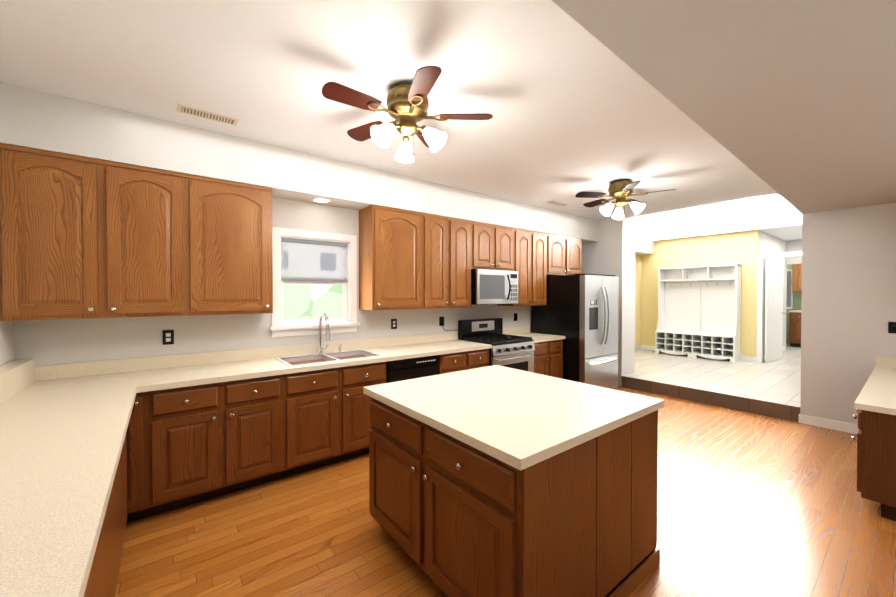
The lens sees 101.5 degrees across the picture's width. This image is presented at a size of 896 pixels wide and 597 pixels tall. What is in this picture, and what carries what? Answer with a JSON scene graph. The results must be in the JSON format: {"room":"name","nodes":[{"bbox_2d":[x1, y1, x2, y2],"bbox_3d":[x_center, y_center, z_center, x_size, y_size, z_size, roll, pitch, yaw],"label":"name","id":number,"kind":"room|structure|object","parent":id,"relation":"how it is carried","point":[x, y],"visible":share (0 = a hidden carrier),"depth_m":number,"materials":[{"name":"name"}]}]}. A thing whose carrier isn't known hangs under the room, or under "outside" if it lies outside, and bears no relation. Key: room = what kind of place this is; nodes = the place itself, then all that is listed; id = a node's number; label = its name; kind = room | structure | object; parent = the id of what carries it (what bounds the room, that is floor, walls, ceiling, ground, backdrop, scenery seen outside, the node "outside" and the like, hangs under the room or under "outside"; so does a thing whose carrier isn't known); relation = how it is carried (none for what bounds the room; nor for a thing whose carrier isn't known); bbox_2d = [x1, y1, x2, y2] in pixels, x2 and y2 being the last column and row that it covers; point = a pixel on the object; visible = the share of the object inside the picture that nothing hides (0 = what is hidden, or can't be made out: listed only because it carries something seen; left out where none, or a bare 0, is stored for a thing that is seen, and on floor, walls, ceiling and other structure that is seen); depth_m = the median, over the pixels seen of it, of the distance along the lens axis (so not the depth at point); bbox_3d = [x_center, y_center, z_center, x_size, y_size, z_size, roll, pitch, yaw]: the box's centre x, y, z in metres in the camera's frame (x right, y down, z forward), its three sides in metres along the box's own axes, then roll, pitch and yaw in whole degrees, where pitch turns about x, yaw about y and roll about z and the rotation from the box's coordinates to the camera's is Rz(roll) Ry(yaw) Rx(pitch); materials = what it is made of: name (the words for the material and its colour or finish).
{"room":"kitchen","nodes":[
{"label":"kitchen","id":0,"kind":"room"},
{"bbox_2d":[0,321,13,365],"bbox_3d":[-1.638,0.112,0.730,0.120,2.780,4.270,0,1,-38],"label":"wall","id":1,"kind":"structure","parent":0,"point":[6,341],"depth_m":2.33,"materials":[{"name":"paint"}]},
{"bbox_2d":[14,197,530,365],"bbox_3d":[-0.347,0.071,4.521,6.820,2.780,0.120,0,1,-38],"label":"wall","id":2,"kind":"structure","parent":0,"point":[53,341],"depth_m":3.21,"materials":[{"name":"paint"}]},
{"bbox_2d":[0,143,187,320],"bbox_3d":[-2.430,-0.403,2.596,0.928,1.068,0.338,0,1,-38],"label":"upper cabinet","id":3,"kind":"object","parent":2,"relation":"attached to","point":[81,237],"depth_m":2.42,"materials":[{"name":"brown wood"}]},
{"bbox_2d":[163,330,173,344],"bbox_3d":[-2.254,0.313,2.953,0.072,0.116,0.010,0,1,-38],"label":"electrical outlet","id":4,"kind":"object","parent":2,"relation":"attached to","point":[168,337],"visible":1,"depth_m":2.95,"materials":[{"name":"black"}]},
{"bbox_2d":[188,174,272,315],"bbox_3d":[-1.828,-0.408,3.066,0.600,1.068,0.338,0,1,-38],"label":"upper cabinet","id":5,"kind":"object","parent":2,"relation":"attached to","point":[230,249],"depth_m":2.92,"materials":[{"name":"brown wood"}]},
{"bbox_2d":[269,227,359,336],"bbox_3d":[-1.335,-0.155,3.704,0.880,1.030,0.170,0,1,-38],"label":"kitchen window","id":6,"kind":"structure","parent":2,"relation":"in","point":[282,327],"depth_m":3.66,"materials":[{"name":"white wood"}]},
{"bbox_2d":[281,237,347,281],"bbox_3d":[-1.337,-0.380,3.704,0.664,0.409,0.034,0,1,-38],"label":"window blind","id":7,"kind":"object","parent":6,"relation":"attached to","point":[304,242],"visible":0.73,"depth_m":3.68,"materials":[{"name":"grey"}]},
{"bbox_2d":[359,204,375,309],"bbox_3d":[-1.225,-0.413,3.536,0.929,1.068,0.338,0,1,-38],"label":"upper cabinet","id":8,"kind":"object","parent":2,"relation":"attached to","point":[367,215],"depth_m":3.79,"materials":[{"name":"brown wood"}]},
{"bbox_2d":[391,319,396,328],"bbox_3d":[-0.622,0.294,4.226,0.072,0.116,0.010,0,1,-38],"label":"electrical outlet","id":9,"kind":"object","parent":2,"relation":"attached to","point":[393,323],"visible":1,"depth_m":4.22,"materials":[{"name":"black"}]},
{"bbox_2d":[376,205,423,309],"bbox_3d":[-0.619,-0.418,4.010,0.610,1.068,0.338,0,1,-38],"label":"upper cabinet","id":10,"kind":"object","parent":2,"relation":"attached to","point":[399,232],"depth_m":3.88,"materials":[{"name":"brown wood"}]},
{"bbox_2d":[439,317,443,325],"bbox_3d":[-0.078,0.289,4.650,0.072,0.116,0.010,0,1,-38],"label":"electrical outlet","id":11,"kind":"object","parent":2,"relation":"attached to","point":[441,320],"visible":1,"depth_m":4.64,"materials":[{"name":"black plastic"}]},
{"bbox_2d":[424,213,475,308],"bbox_3d":[-0.091,-0.422,4.422,0.730,1.068,0.338,0,1,-38],"label":"upper cabinet","id":12,"kind":"object","parent":2,"relation":"attached to","point":[449,243],"depth_m":4.31,"materials":[{"name":"brown wood"}]},
{"bbox_2d":[476,222,515,305],"bbox_3d":[0.501,-0.427,4.883,0.771,1.068,0.338,0,1,-38],"label":"upper cabinet","id":13,"kind":"object","parent":2,"relation":"attached to","point":[495,244],"depth_m":4.77,"materials":[{"name":"brown wood"}]},
{"bbox_2d":[471,269,517,304],"bbox_3d":[0.544,-0.148,4.832,0.746,0.441,0.474,0,1,-38],"label":"over-the-range microwave","id":14,"kind":"object","parent":13,"relation":"attached to","point":[488,286],"visible":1,"depth_m":4.63,"materials":[{"name":"silver metal"}]},
{"bbox_2d":[516,228,547,305],"bbox_3d":[1.089,-0.432,5.342,0.720,1.068,0.338,0,1,-38],"label":"upper cabinet","id":15,"kind":"object","parent":2,"relation":"attached to","point":[531,246],"depth_m":5.23,"materials":[{"name":"brown wood"}]},
{"bbox_2d":[548,234,581,275],"bbox_3d":[1.735,-0.438,5.846,0.920,1.068,0.338,0,1,-38],"label":"upper cabinet","id":16,"kind":"object","parent":2,"relation":"attached to","point":[564,253],"depth_m":5.69,"materials":[{"name":"brown wood"}]},
{"bbox_2d":[0,0,801,240],"bbox_3d":[3.806,-1.396,6.091,15.320,0.120,3.590,0,1,-38],"label":"ceiling","id":17,"kind":"structure","parent":0,"point":[571,105],"depth_m":2.25,"materials":[{"name":"paint"}]},
{"bbox_2d":[177,103,238,125],"bbox_3d":[-1.695,-1.293,2.592,0.360,0.010,0.120,0,1,-38],"label":"ceiling vent","id":18,"kind":"object","parent":17,"relation":"in","point":[205,114],"visible":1,"depth_m":2.58,"materials":[{"name":"beige metal"}]},
{"bbox_2d":[0,82,597,242],"bbox_3d":[-0.160,-1.137,4.365,6.700,0.359,0.334,0,1,-38],"label":"soffit beam","id":19,"kind":"structure","parent":17,"relation":"attached to","point":[34,119],"depth_m":2.96,"materials":[{"name":"paint"}]},
{"bbox_2d":[312,198,330,202],"bbox_3d":[-1.223,-0.946,3.535,0.176,0.006,0.176,0,1,-38],"label":"recessed light","id":20,"kind":"object","parent":19,"relation":"attached to","point":[321,200],"visible":0.94,"depth_m":3.54,"materials":[{"name":"white"}]},
{"bbox_2d":[322,66,492,162],"bbox_3d":[-0.284,-1.077,2.266,0.981,0.436,1.017,0,1,-38],"label":"ceiling fan","id":21,"kind":"object","parent":17,"relation":"hanging from","point":[407,106],"visible":1,"depth_m":2.20,"materials":[{"name":"gold metal"}]},
{"bbox_2d":[546,201,568,205],"bbox_3d":[1.522,-1.320,5.102,0.360,0.010,0.120,0,1,-38],"label":"ceiling vent","id":22,"kind":"object","parent":17,"relation":"in","point":[556,203],"visible":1,"depth_m":5.08,"materials":[{"name":"beige metal"}]},
{"bbox_2d":[575,179,675,219],"bbox_3d":[1.968,-1.097,4.160,0.994,0.436,1.014,0,1,-38],"label":"ceiling fan","id":23,"kind":"object","parent":17,"relation":"hanging from","point":[619,191],"visible":1,"depth_m":4.08,"materials":[{"name":"gold metal"}]},
{"bbox_2d":[635,237,654,254],"bbox_3d":[3.684,-1.201,7.932,2.848,0.309,0.299,0,1,-38],"label":"soffit beam","id":24,"kind":"structure","parent":17,"relation":"attached to","point":[644,247],"depth_m":8.40,"materials":[{"name":"white paint"}]},
{"bbox_2d":[115,386,895,596],"bbox_3d":[0.966,1.529,2.853,6.820,0.100,4.390,0,1,-38],"label":"floor","id":25,"kind":"structure","parent":0,"point":[749,504],"depth_m":2.33,"materials":[{"name":"brown wood"}]},
{"bbox_2d":[0,357,151,576],"bbox_3d":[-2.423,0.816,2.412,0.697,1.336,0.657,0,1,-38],"label":"base cabinet","id":26,"kind":"object","parent":25,"relation":"on","point":[96,457],"depth_m":1.54,"materials":[{"name":"beige stone"}]},
{"bbox_2d":[148,351,227,515],"bbox_3d":[-1.983,0.812,2.756,0.421,1.336,0.657,0,1,-38],"label":"base cabinet","id":27,"kind":"object","parent":25,"relation":"on","point":[186,391],"depth_m":2.55,"materials":[{"name":"brown wood"}]},
{"bbox_2d":[224,346,287,493],"bbox_3d":[-1.651,0.809,3.015,0.420,1.336,0.657,0,1,-38],"label":"base cabinet","id":28,"kind":"object","parent":25,"relation":"on","point":[255,379],"depth_m":2.82,"materials":[{"name":"brown wood"}]},
{"bbox_2d":[288,313,391,475],"bbox_3d":[-1.119,0.805,3.430,0.930,1.336,0.657,0,1,-38],"label":"base cabinet","id":29,"kind":"object","parent":25,"relation":"on","point":[329,409],"depth_m":3.22,"materials":[{"name":"brown wood"}]},
{"bbox_2d":[392,333,443,381],"bbox_3d":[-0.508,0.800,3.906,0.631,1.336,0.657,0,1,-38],"label":"dishwasher","id":30,"kind":"object","parent":25,"relation":"on","point":[414,356],"depth_m":3.79,"materials":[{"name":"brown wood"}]},
{"bbox_2d":[444,332,491,373],"bbox_3d":[0.025,0.795,4.323,0.735,1.336,0.657,0,1,-38],"label":"base cabinet","id":31,"kind":"object","parent":25,"relation":"on","point":[459,355],"depth_m":4.15,"materials":[{"name":"brown wood"}]},
{"bbox_2d":[458,318,534,372],"bbox_3d":[0.642,0.871,4.758,0.756,1.175,0.688,0,1,-38],"label":"gas range","id":32,"kind":"object","parent":25,"relation":"on","point":[512,351],"visible":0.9,"depth_m":4.67,"materials":[{"name":"black"}]},
{"bbox_2d":[363,365,663,596],"bbox_3d":[0.327,1.026,2.191,1.216,0.920,1.300,0,1,-38],"label":"kitchen island","id":33,"kind":"object","parent":25,"relation":"on","point":[495,481],"visible":1,"depth_m":1.72,"materials":[{"name":"brown wood"}]},
{"bbox_2d":[503,326,535,372],"bbox_3d":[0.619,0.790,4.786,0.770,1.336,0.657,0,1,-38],"label":"base cabinet","id":34,"kind":"object","parent":25,"relation":"on","point":[524,331],"depth_m":5.41,"materials":[{"name":"beige stone"}]},
{"bbox_2d":[536,333,564,378],"bbox_3d":[1.194,0.786,5.235,0.690,1.336,0.657,0,1,-38],"label":"base cabinet","id":35,"kind":"object","parent":25,"relation":"on","point":[549,348],"depth_m":5.03,"materials":[{"name":"brown wood"}]},
{"bbox_2d":[531,273,618,389],"bbox_3d":[1.957,0.549,5.579,0.908,1.800,0.995,0,1,-38],"label":"refrigerator","id":36,"kind":"object","parent":25,"relation":"on","point":[579,312],"visible":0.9,"depth_m":5.20,"materials":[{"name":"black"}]},
{"bbox_2d":[851,357,895,520],"bbox_3d":[3.874,1.050,2.940,2.117,0.855,0.711,0,1,-38],"label":"base cabinet","id":37,"kind":"object","parent":25,"relation":"on","point":[875,402],"depth_m":2.51,"materials":[{"name":"brown wood"}]},
{"bbox_2d":[582,217,634,386],"bbox_3d":[2.654,0.048,6.584,0.450,2.780,1.180,0,1,-38],"label":"wall post","id":38,"kind":"object","parent":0,"point":[611,251],"visible":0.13,"depth_m":6.12,"materials":[{"name":"paint"}]},
{"bbox_2d":[635,254,640,345],"bbox_3d":[3.603,0.032,8.148,2.969,2.780,0.120,0,1,-38],"label":"wall","id":39,"kind":"structure","parent":0,"point":[637,299],"depth_m":8.84,"materials":[{"name":"yellow paint"}]},
{"bbox_2d":[635,345,641,349],"bbox_3d":[3.597,1.192,8.071,2.847,0.100,0.015,0,1,-38],"label":"baseboard","id":40,"kind":"structure","parent":39,"relation":"attached to","point":[637,347],"depth_m":8.84,"materials":[{"name":"white"}]},
{"bbox_2d":[641,230,758,356],"bbox_3d":[5.443,0.032,8.106,0.120,2.780,2.209,0,1,-38],"label":"wall","id":41,"kind":"structure","parent":0,"point":[741,248],"depth_m":7.82,"materials":[{"name":"yellow paint"}]},
{"bbox_2d":[642,345,755,361],"bbox_3d":[5.395,1.192,8.069,0.013,0.100,2.191,0,1,-38],"label":"baseboard","id":42,"kind":"structure","parent":41,"relation":"attached to","point":[744,358],"depth_m":7.37,"materials":[{"name":"white"}]},
{"bbox_2d":[756,251,801,362],"bbox_3d":[6.418,0.196,6.858,0.160,2.120,0.960,0,1,-38],"label":"door frame","id":43,"kind":"structure","parent":41,"relation":"attached to","point":[760,307],"depth_m":7.15,"materials":[{"name":"white wood"}]},
{"bbox_2d":[623,344,800,406],"bbox_3d":[6.878,1.386,7.738,8.488,0.280,4.820,0,1,-38],"label":"floor","id":44,"kind":"structure","parent":0,"point":[778,381],"depth_m":6.09,"materials":[{"name":"tile"}]},
{"bbox_2d":[655,264,741,362],"bbox_3d":[5.302,0.280,7.835,0.430,1.930,1.450,0,1,-38],"label":"hall tree","id":45,"kind":"object","parent":44,"relation":"on","point":[699,310],"visible":1,"depth_m":7.87,"materials":[{"name":"white wood"}]},
{"bbox_2d":[789,310,800,346],"bbox_3d":[9.145,0.770,9.202,0.658,0.920,0.770,0,1,-38],"label":"base cabinet","id":46,"kind":"object","parent":44,"relation":"on","point":[795,330],"visible":0.38,"depth_m":9.24,"materials":[{"name":"brown wood"}]},
{"bbox_2d":[552,0,895,213],"bbox_3d":[1.948,-1.184,1.688,6.970,0.450,1.390,0,1,-38],"label":"ceiling","id":47,"kind":"structure","parent":0,"point":[792,102],"depth_m":1.59,"materials":[{"name":"paint"}]},
{"bbox_2d":[759,230,785,353],"bbox_3d":[7.071,0.033,8.052,2.379,2.780,0.120,0,1,-38],"label":"wall","id":48,"kind":"structure","parent":0,"point":[768,243],"depth_m":7.98,"materials":[{"name":"paint"}]},
{"bbox_2d":[764,259,786,361],"bbox_3d":[6.566,0.231,7.314,0.779,2.020,0.215,0,1,-38],"label":"open door","id":49,"kind":"structure","parent":48,"relation":"in","point":[774,313],"depth_m":7.29,"materials":[{"name":"white wood"}]},
{"bbox_2d":[785,240,801,345],"bbox_3d":[8.637,0.032,8.075,0.120,2.780,2.970,0,1,-38],"label":"wall","id":50,"kind":"structure","parent":0,"point":[794,246],"depth_m":8.64,"materials":[{"name":"paint"}]},
{"bbox_2d":[786,264,801,343],"bbox_3d":[9.457,0.017,9.463,0.120,2.780,4.150,0,1,-38],"label":"wall","id":51,"kind":"structure","parent":0,"point":[797,298],"depth_m":9.74,"materials":[{"name":"paint"}]},
{"bbox_2d":[786,269,792,308],"bbox_3d":[9.029,-0.252,9.843,0.065,1.050,0.360,0,1,-38],"label":"room window","id":52,"kind":"structure","parent":51,"relation":"in","point":[789,302],"depth_m":9.73,"materials":[{"name":"white"}]},
{"bbox_2d":[792,264,801,291],"bbox_3d":[9.259,-0.596,9.276,0.368,0.850,0.750,0,1,-38],"label":"upper cabinet","id":53,"kind":"object","parent":51,"relation":"attached to","point":[797,278],"visible":0.15,"depth_m":9.41,"materials":[{"name":"brown wood"}]},
{"bbox_2d":[800,203,895,424],"bbox_3d":[4.600,0.078,3.846,0.150,2.780,1.270,0,1,-38],"label":"wall","id":54,"kind":"structure","parent":0,"point":[848,307],"depth_m":4.03,"materials":[{"name":"paint"}]},
{"bbox_2d":[622,376,799,421],"bbox_3d":[3.499,1.364,5.158,0.011,0.179,2.130,0,1,-38],"label":"step","id":55,"kind":"structure","parent":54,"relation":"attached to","point":[777,410],"depth_m":4.96,"materials":[{"name":"wood"}]},
{"bbox_2d":[798,414,858,433],"bbox_3d":[4.530,1.418,3.816,0.013,0.100,1.282,0,1,-38],"label":"baseboard","id":56,"kind":"structure","parent":54,"relation":"attached to","point":[831,424],"depth_m":4.12,"materials":[{"name":"white"}]},
{"bbox_2d":[888,322,895,332],"bbox_3d":[4.569,0.299,3.756,0.012,0.116,0.072,0,1,-38],"label":"light switch","id":57,"kind":"object","parent":54,"relation":"attached to","point":[891,327],"visible":1,"depth_m":3.76,"materials":[{"name":"black plastic"}]},
{"label":"outside","id":58,"kind":"structure","parent":0,"visible":0},
{"bbox_2d":[283,242,342,319],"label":"window","id":59,"kind":"structure","parent":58,"point":[308,301],"depth_m":9.47,"materials":[{"name":"white"}]}
]}

